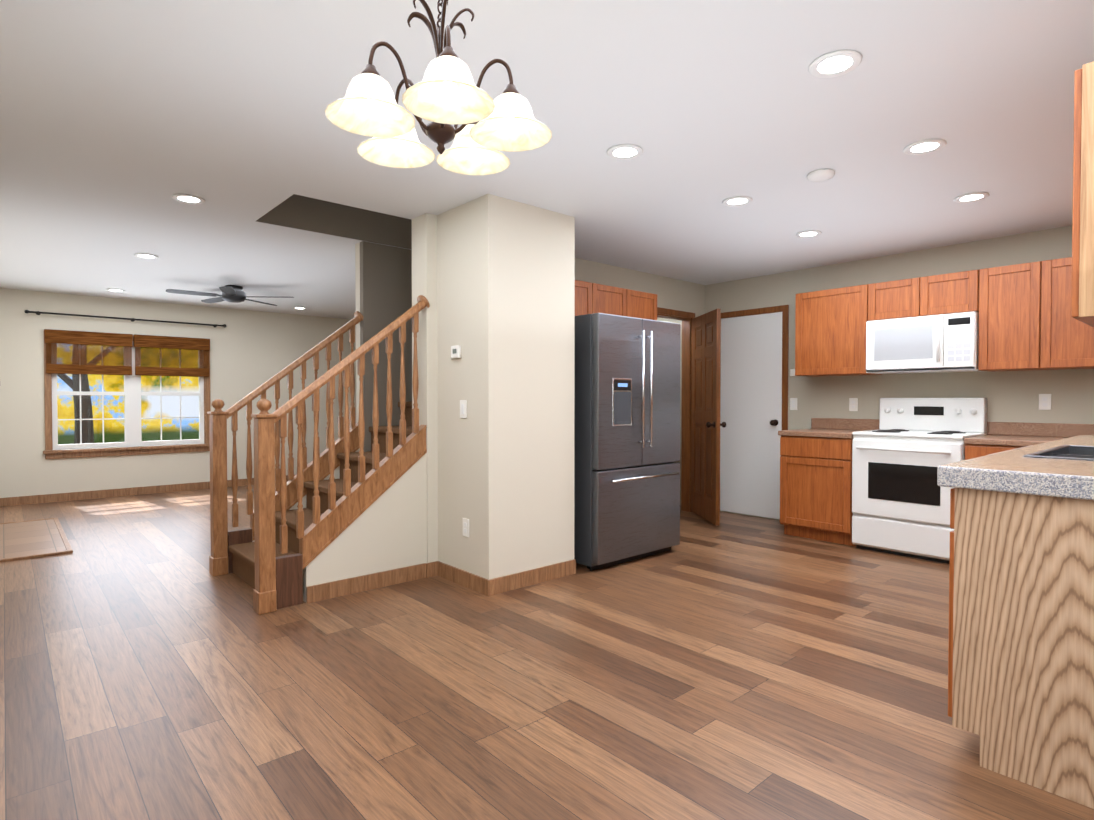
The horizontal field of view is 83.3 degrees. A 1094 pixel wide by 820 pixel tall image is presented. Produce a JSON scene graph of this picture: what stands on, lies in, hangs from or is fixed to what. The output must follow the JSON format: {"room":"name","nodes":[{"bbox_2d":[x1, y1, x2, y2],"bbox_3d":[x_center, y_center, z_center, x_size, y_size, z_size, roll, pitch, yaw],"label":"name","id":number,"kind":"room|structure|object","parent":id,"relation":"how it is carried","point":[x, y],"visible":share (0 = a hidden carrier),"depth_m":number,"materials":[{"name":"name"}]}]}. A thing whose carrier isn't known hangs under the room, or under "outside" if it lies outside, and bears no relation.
{"room":"kitchen","nodes":[
{"label":"kitchen","id":0,"kind":"room"},
{"bbox_2d":[0,288,355,497],"bbox_3d":[-3.996,-0.171,8.696,6.050,2.420,0.100,-1,1,-41],"label":"wall","id":1,"kind":"structure","parent":0,"point":[250,350],"depth_m":7.74,"materials":[{"name":"beige paint"}]},
{"bbox_2d":[25,310,225,327],"bbox_3d":[-5.084,-1.113,7.579,2.061,0.044,0.104,-1,1,-41],"label":"curtain rod","id":2,"kind":"object","parent":1,"relation":"attached to","point":[131,319],"visible":1,"depth_m":7.47,"materials":[{"name":"black metal"}]},
{"bbox_2d":[43,336,210,458],"bbox_3d":[-5.143,-0.181,7.646,1.750,1.475,0.150,-1,1,-41],"label":"window","id":3,"kind":"structure","parent":1,"relation":"in","point":[132,393],"depth_m":7.62,"materials":[{"name":"white paint"}]},
{"bbox_2d":[44,329,209,376],"bbox_3d":[-5.101,-0.680,7.591,1.700,0.505,0.030,-1,1,-41],"label":"shades","id":4,"kind":"object","parent":3,"relation":"attached to","point":[73,339],"visible":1,"depth_m":7.52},
{"bbox_2d":[0,475,294,506],"bbox_3d":[-3.995,0.992,8.640,5.950,0.095,0.014,-1,1,-41],"label":"baseboard","id":5,"kind":"structure","parent":1,"relation":"attached to","point":[46,498],"depth_m":7.46,"materials":[{"name":"brown wood"}]},
{"bbox_2d":[253,241,411,541],"bbox_3d":[-0.438,-0.122,5.782,4.380,2.420,0.140,-1,1,-41],"label":"wall","id":6,"kind":"structure","parent":0,"point":[383,285],"depth_m":4.91,"materials":[{"name":"brown paint"}]},
{"bbox_2d":[256,194,411,248],"bbox_3d":[-0.623,-2.100,4.985,3.230,1.558,0.920,-1,1,-41],"label":"wall","id":7,"kind":"structure","parent":0,"point":[313,214],"depth_m":4.67,"materials":[{"name":"brown paint"}]},
{"bbox_2d":[297,453,426,601],"bbox_3d":[-1.123,0.697,3.868,0.800,0.846,0.060,-1,1,-41],"label":"wall","id":8,"kind":"structure","parent":0,"point":[386,530],"depth_m":3.91,"materials":[{"name":"beige paint"}]},
{"bbox_2d":[306,561,435,602],"bbox_3d":[-1.065,1.073,3.870,0.880,0.095,0.024,-1,1,-41],"label":"baseboard","id":9,"kind":"structure","parent":8,"relation":"attached to","point":[357,584],"depth_m":3.83,"materials":[{"name":"brown wood"}]},
{"bbox_2d":[412,194,574,578],"bbox_3d":[-0.427,-0.097,4.277,0.800,2.420,0.950,-1,1,-41],"label":"wall","id":10,"kind":"structure","parent":0,"point":[493,279],"depth_m":3.95,"materials":[{"name":"beige paint"}]},
{"bbox_2d":[451,345,460,357],"bbox_3d":[-0.586,-0.373,3.947,0.024,0.080,0.090,-1,1,-41],"label":"thermostat","id":11,"kind":"object","parent":10,"relation":"attached to","point":[455,351],"visible":0.98,"depth_m":3.92,"materials":[{"name":"white plastic"}]},
{"bbox_2d":[436,561,485,593],"bbox_3d":[-0.552,1.071,3.939,0.020,0.095,0.540,-1,1,-41],"label":"baseboard","id":12,"kind":"structure","parent":10,"relation":"attached to","point":[469,580],"depth_m":3.93,"materials":[{"name":"brown wood"}]},
{"bbox_2d":[460,400,466,417],"bbox_3d":[-0.534,-0.006,3.905,0.010,0.114,0.070,-1,1,-41],"label":"switch plate","id":13,"kind":"object","parent":10,"relation":"attached to","point":[463,408],"visible":1,"depth_m":3.89,"materials":[{"name":"white plastic"}]},
{"bbox_2d":[462,518,468,536],"bbox_3d":[-0.515,0.744,3.897,0.009,0.114,0.070,-1,1,-41],"label":"outlet","id":14,"kind":"object","parent":10,"relation":"attached to","point":[465,527],"visible":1,"depth_m":3.89,"materials":[{"name":"white plastic"}]},
{"bbox_2d":[484,559,575,595],"bbox_3d":[-0.083,1.071,3.957,0.734,0.095,0.015,-1,1,-41],"label":"baseboard","id":15,"kind":"structure","parent":10,"relation":"attached to","point":[506,583],"depth_m":3.92,"materials":[{"name":"brown wood"}]},
{"bbox_2d":[0,485,1093,819],"bbox_3d":[-0.456,1.157,4.639,6.150,0.100,10.900,-1,1,-41],"label":"floor","id":16,"kind":"structure","parent":0,"point":[738,667],"depth_m":2.52,"materials":[{"name":"brown wood"}]},
{"bbox_2d":[0,518,72,561],"bbox_3d":[-4.489,1.087,5.210,0.634,0.020,1.770,-1,1,-41],"label":"platform","id":17,"kind":"object","parent":16,"relation":"on","point":[21,540],"depth_m":5.11,"materials":[{"name":"brown wood"}]},
{"bbox_2d":[207,295,429,614],"bbox_3d":[-1.248,0.172,4.390,1.866,1.879,1.092,-1,1,-41],"label":"staircase","id":18,"kind":"structure","parent":16,"relation":"on","point":[278,556],"depth_m":3.93,"materials":[{"name":"brown wood"}]},
{"bbox_2d":[574,313,680,570],"bbox_3d":[0.431,0.217,4.776,0.920,1.775,0.906,-1,1,-41],"label":"refrigerator","id":19,"kind":"object","parent":16,"relation":"on","point":[627,445],"visible":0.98,"depth_m":4.36,"materials":[{"name":"grey metal"}]},
{"bbox_2d":[852,398,986,563],"bbox_3d":[2.881,0.504,4.796,0.684,1.200,0.756,-1,1,-41],"label":"range","id":20,"kind":"object","parent":16,"relation":"on","point":[900,501],"visible":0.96,"depth_m":4.68,"materials":[{"name":"white metal"}]},
{"bbox_2d":[778,418,1093,545],"bbox_3d":[3.660,0.611,3.977,0.646,1.015,4.262,-1,1,-41],"label":"base cabinet","id":21,"kind":"object","parent":16,"relation":"on","point":[816,482],"visible":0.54,"depth_m":5.07,"materials":[{"name":"brown wood"}]},
{"bbox_2d":[937,435,1093,808],"bbox_3d":[2.568,0.654,2.666,2.710,0.972,0.770,-1,1,-41],"label":"kitchen island","id":22,"kind":"object","parent":16,"relation":"on","point":[1021,643],"depth_m":1.91,"materials":[{"name":"brown wood"}]},
{"bbox_2d":[0,0,1093,318],"bbox_3d":[-0.456,-1.363,4.597,6.150,0.100,10.900,-1,1,-41],"label":"ceiling","id":23,"kind":"structure","parent":0,"point":[122,122],"depth_m":2.85,"materials":[{"name":"white paint"}]},
{"bbox_2d":[106,289,124,291],"bbox_3d":[-4.849,-1.345,6.921,0.178,0.010,0.178,0,1,4],"label":"recessed light","id":24,"kind":"object","parent":23,"relation":"in","point":[113,290],"depth_m":6.93,"materials":[{"name":"white paint"}]},
{"bbox_2d":[134,253,158,258],"bbox_3d":[-3.431,-1.317,5.270,0.178,0.010,0.178,1,1,40],"label":"recessed light","id":25,"kind":"object","parent":23,"relation":"in","point":[141,255],"depth_m":5.26,"materials":[{"name":"white paint"}]},
{"bbox_2d":[172,194,204,203],"bbox_3d":[-2.196,-1.292,3.772,0.178,0.010,0.178,1,1,40],"label":"recessed light","id":26,"kind":"object","parent":23,"relation":"in","point":[184,198],"depth_m":3.76,"materials":[{"name":"white paint"}]},
{"bbox_2d":[165,285,293,305],"bbox_3d":[-3.450,-1.261,6.687,1.189,0.170,1.222,-1,1,-41],"label":"ceiling fan","id":27,"kind":"object","parent":23,"relation":"hanging from","point":[234,293],"visible":1,"depth_m":6.62,"materials":[{"name":"black metal"}]},
{"bbox_2d":[293,307,306,309],"bbox_3d":[-3.321,-1.367,8.272,0.178,0.010,0.178,1,1,40],"label":"recessed light","id":28,"kind":"object","parent":23,"relation":"in","point":[301,308],"depth_m":8.27,"materials":[{"name":"white paint"}]},
{"bbox_2d":[325,0,551,174],"bbox_3d":[-0.277,-0.948,1.530,0.533,0.622,0.535,-1,1,-41],"label":"chandelier","id":29,"kind":"object","parent":23,"relation":"hanging from","point":[445,95],"visible":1,"depth_m":1.50,"materials":[{"name":"white glass"}]},
{"bbox_2d":[607,144,642,159],"bbox_3d":[0.387,-1.280,3.058,0.178,0.010,0.178,1,1,40],"label":"recessed light","id":30,"kind":"object","parent":23,"relation":"in","point":[624,151],"depth_m":3.05,"materials":[{"name":"white paint"}]},
{"bbox_2d":[722,196,751,206],"bbox_3d":[1.180,-1.292,3.815,0.178,0.010,0.178,1,1,40],"label":"recessed light","id":31,"kind":"object","parent":23,"relation":"in","point":[738,200],"depth_m":3.81,"materials":[{"name":"white paint"}]},
{"bbox_2d":[796,230,821,237],"bbox_3d":[1.941,-1.305,4.567,0.178,0.010,0.178,1,1,40],"label":"recessed light","id":32,"kind":"object","parent":23,"relation":"in","point":[811,233],"depth_m":4.55,"materials":[{"name":"white paint"}]},
{"bbox_2d":[807,169,834,181],"bbox_3d":[1.493,-1.274,3.356,0.140,0.031,0.140,-1,1,-41],"label":"smoke detector","id":33,"kind":"object","parent":23,"relation":"attached to","point":[819,175],"visible":1,"depth_m":3.32,"materials":[{"name":"white paint"}]},
{"bbox_2d":[809,50,861,77],"bbox_3d":[1.056,-1.266,2.257,0.178,0.010,0.178,0,1,4],"label":"recessed light","id":34,"kind":"object","parent":23,"relation":"in","point":[835,63],"depth_m":2.25,"materials":[{"name":"white paint"}]},
{"bbox_2d":[903,139,946,154],"bbox_3d":[1.838,-1.279,2.996,0.178,0.010,0.178,1,1,40],"label":"recessed light","id":35,"kind":"object","parent":23,"relation":"in","point":[927,146],"depth_m":2.99,"materials":[{"name":"white paint"}]},
{"bbox_2d":[954,192,988,202],"bbox_3d":[2.582,-1.291,3.744,0.178,0.010,0.178,1,1,40],"label":"recessed light","id":36,"kind":"object","parent":23,"relation":"in","point":[977,196],"depth_m":3.74,"materials":[{"name":"white paint"}]},
{"bbox_2d":[575,258,704,419],"bbox_3d":[0.632,-0.122,5.780,2.780,2.420,0.100,-1,1,-41],"label":"wall","id":37,"kind":"structure","parent":0,"point":[679,295],"depth_m":6.05,"materials":[{"name":"beige paint"}]},
{"bbox_2d":[575,280,656,319],"bbox_3d":[0.321,-0.875,5.199,1.520,0.335,0.337,-1,1,-41],"label":"upper cabinet","id":38,"kind":"object","parent":37,"relation":"attached to","point":[591,298],"visible":0.29,"depth_m":5.19,"materials":[{"name":"brown wood"}]},
{"bbox_2d":[657,307,694,511],"bbox_3d":[1.200,0.029,6.273,0.880,2.100,0.118,-1,1,-41],"label":"door frame","id":39,"kind":"structure","parent":37,"relation":"attached to","point":[686,318],"depth_m":6.51,"materials":[{"name":"brown wood"}]},
{"bbox_2d":[691,308,725,525],"bbox_3d":[1.554,0.063,6.074,0.510,2.020,0.634,-1,1,-41],"label":"hall door","id":40,"kind":"structure","parent":37,"relation":"in","point":[706,424],"depth_m":6.02,"materials":[{"name":"brown wood"}]},
{"bbox_2d":[657,226,1093,519],"bbox_3d":[1.810,-0.136,6.622,0.100,2.420,10.700,-1,1,-41],"label":"wall","id":41,"kind":"structure","parent":0,"point":[1011,396],"depth_m":5.10,"materials":[{"name":"beige paint"}]},
{"bbox_2d":[720,312,781,518],"bbox_3d":[2.033,0.056,6.228,0.088,2.025,0.684,-1,1,-41],"label":"pantry door","id":42,"kind":"structure","parent":41,"relation":"in","point":[751,388],"depth_m":6.24,"materials":[{"name":"white paint"}]},
{"bbox_2d":[720,305,788,429],"bbox_3d":[2.060,0.030,6.252,0.016,2.100,0.810,-1,1,-41],"label":"door frame","id":43,"kind":"structure","parent":41,"relation":"attached to","point":[784,309],"depth_m":5.97,"materials":[{"name":"brown wood"}]},
{"bbox_2d":[790,369,794,375],"bbox_3d":[2.363,-0.358,5.899,0.020,0.070,0.060,-1,1,-41],"label":"outlet","id":44,"kind":"object","parent":41,"relation":"attached to","point":[792,371],"depth_m":5.90,"materials":[{"name":"white plastic"}]},
{"bbox_2d":[790,398,796,409],"bbox_3d":[2.368,-0.058,5.908,0.009,0.116,0.072,-1,1,-41],"label":"outlet","id":45,"kind":"object","parent":41,"relation":"attached to","point":[793,401],"depth_m":5.91,"materials":[{"name":"white plastic"}]},
{"bbox_2d":[795,284,881,376],"bbox_3d":[2.565,-0.676,5.426,0.337,0.740,0.618,-1,1,-41],"label":"upper cabinet","id":46,"kind":"object","parent":41,"relation":"attached to","point":[830,324],"depth_m":5.31,"materials":[{"name":"brown wood"}]},
{"bbox_2d":[849,398,857,410],"bbox_3d":[2.735,-0.048,5.493,0.009,0.116,0.072,-1,1,-41],"label":"outlet","id":47,"kind":"object","parent":41,"relation":"attached to","point":[853,402],"depth_m":5.49,"materials":[{"name":"white plastic"}]},
{"bbox_2d":[867,278,914,320],"bbox_3d":[2.899,-0.887,5.044,0.337,0.305,0.383,-1,1,-41],"label":"upper cabinet","id":48,"kind":"object","parent":41,"relation":"attached to","point":[895,299],"depth_m":4.95,"materials":[{"name":"brown wood"}]},
{"bbox_2d":[915,269,978,316],"bbox_3d":[3.153,-0.883,4.757,0.337,0.305,0.383,-1,1,-41],"label":"upper cabinet","id":49,"kind":"object","parent":41,"relation":"attached to","point":[957,292],"depth_m":4.65,"materials":[{"name":"brown wood"}]},
{"bbox_2d":[866,311,978,373],"bbox_3d":[2.992,-0.515,4.877,0.428,0.425,0.758,-1,1,-41],"label":"microwave oven","id":50,"kind":"object","parent":49,"relation":"attached to","point":[937,343],"visible":0.98,"depth_m":4.73,"materials":[{"name":"white plastic"}]},
{"bbox_2d":[978,261,1038,371],"bbox_3d":[3.401,-0.660,4.480,0.337,0.740,0.359,-1,1,-41],"label":"upper cabinet","id":51,"kind":"object","parent":41,"relation":"attached to","point":[1027,322],"depth_m":4.38,"materials":[{"name":"brown wood"}]},
{"bbox_2d":[1039,394,1050,409],"bbox_3d":[3.628,-0.059,4.483,0.009,0.116,0.072,-1,1,-41],"label":"outlet","id":52,"kind":"object","parent":41,"relation":"attached to","point":[1044,401],"depth_m":4.48,"materials":[{"name":"white plastic"}]},
{"bbox_2d":[1035,257,1093,369],"bbox_3d":[3.671,-0.655,4.175,0.337,0.740,0.455,-1,1,-41],"label":"upper cabinet","id":53,"kind":"object","parent":41,"relation":"attached to","point":[1062,341],"depth_m":4.17,"materials":[{"name":"brown wood"}]},
{"bbox_2d":[1071,61,1093,326],"bbox_3d":[1.805,-0.621,1.802,0.518,0.710,0.338,-1,1,-41],"label":"upper cabinet","id":54,"kind":"object","parent":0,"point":[1082,298],"visible":1,"depth_m":1.73,"materials":[{"name":"brown wood"}]},
{"label":"outside","id":55,"kind":"structure","parent":0,"visible":0},
{"bbox_2d":[57,343,198,443],"bbox_3d":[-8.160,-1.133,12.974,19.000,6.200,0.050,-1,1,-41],"label":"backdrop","id":56,"kind":"structure","parent":55,"point":[154,413],"depth_m":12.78,"materials":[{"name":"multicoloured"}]},
{"bbox_3d":[-6.196,1.554,10.798,19.000,0.100,5.880,-1,1,-41],"label":"ground","id":57,"kind":"structure","parent":55,"visible":0},
{"bbox_2d":[57,344,114,443],"bbox_3d":[-7.428,-0.831,9.902,2.291,4.707,0.391,-1,1,-41],"label":"tree","id":58,"kind":"object","parent":57,"relation":"on","point":[88,437],"depth_m":9.78,"materials":[{"name":"black plant"}]}
]}

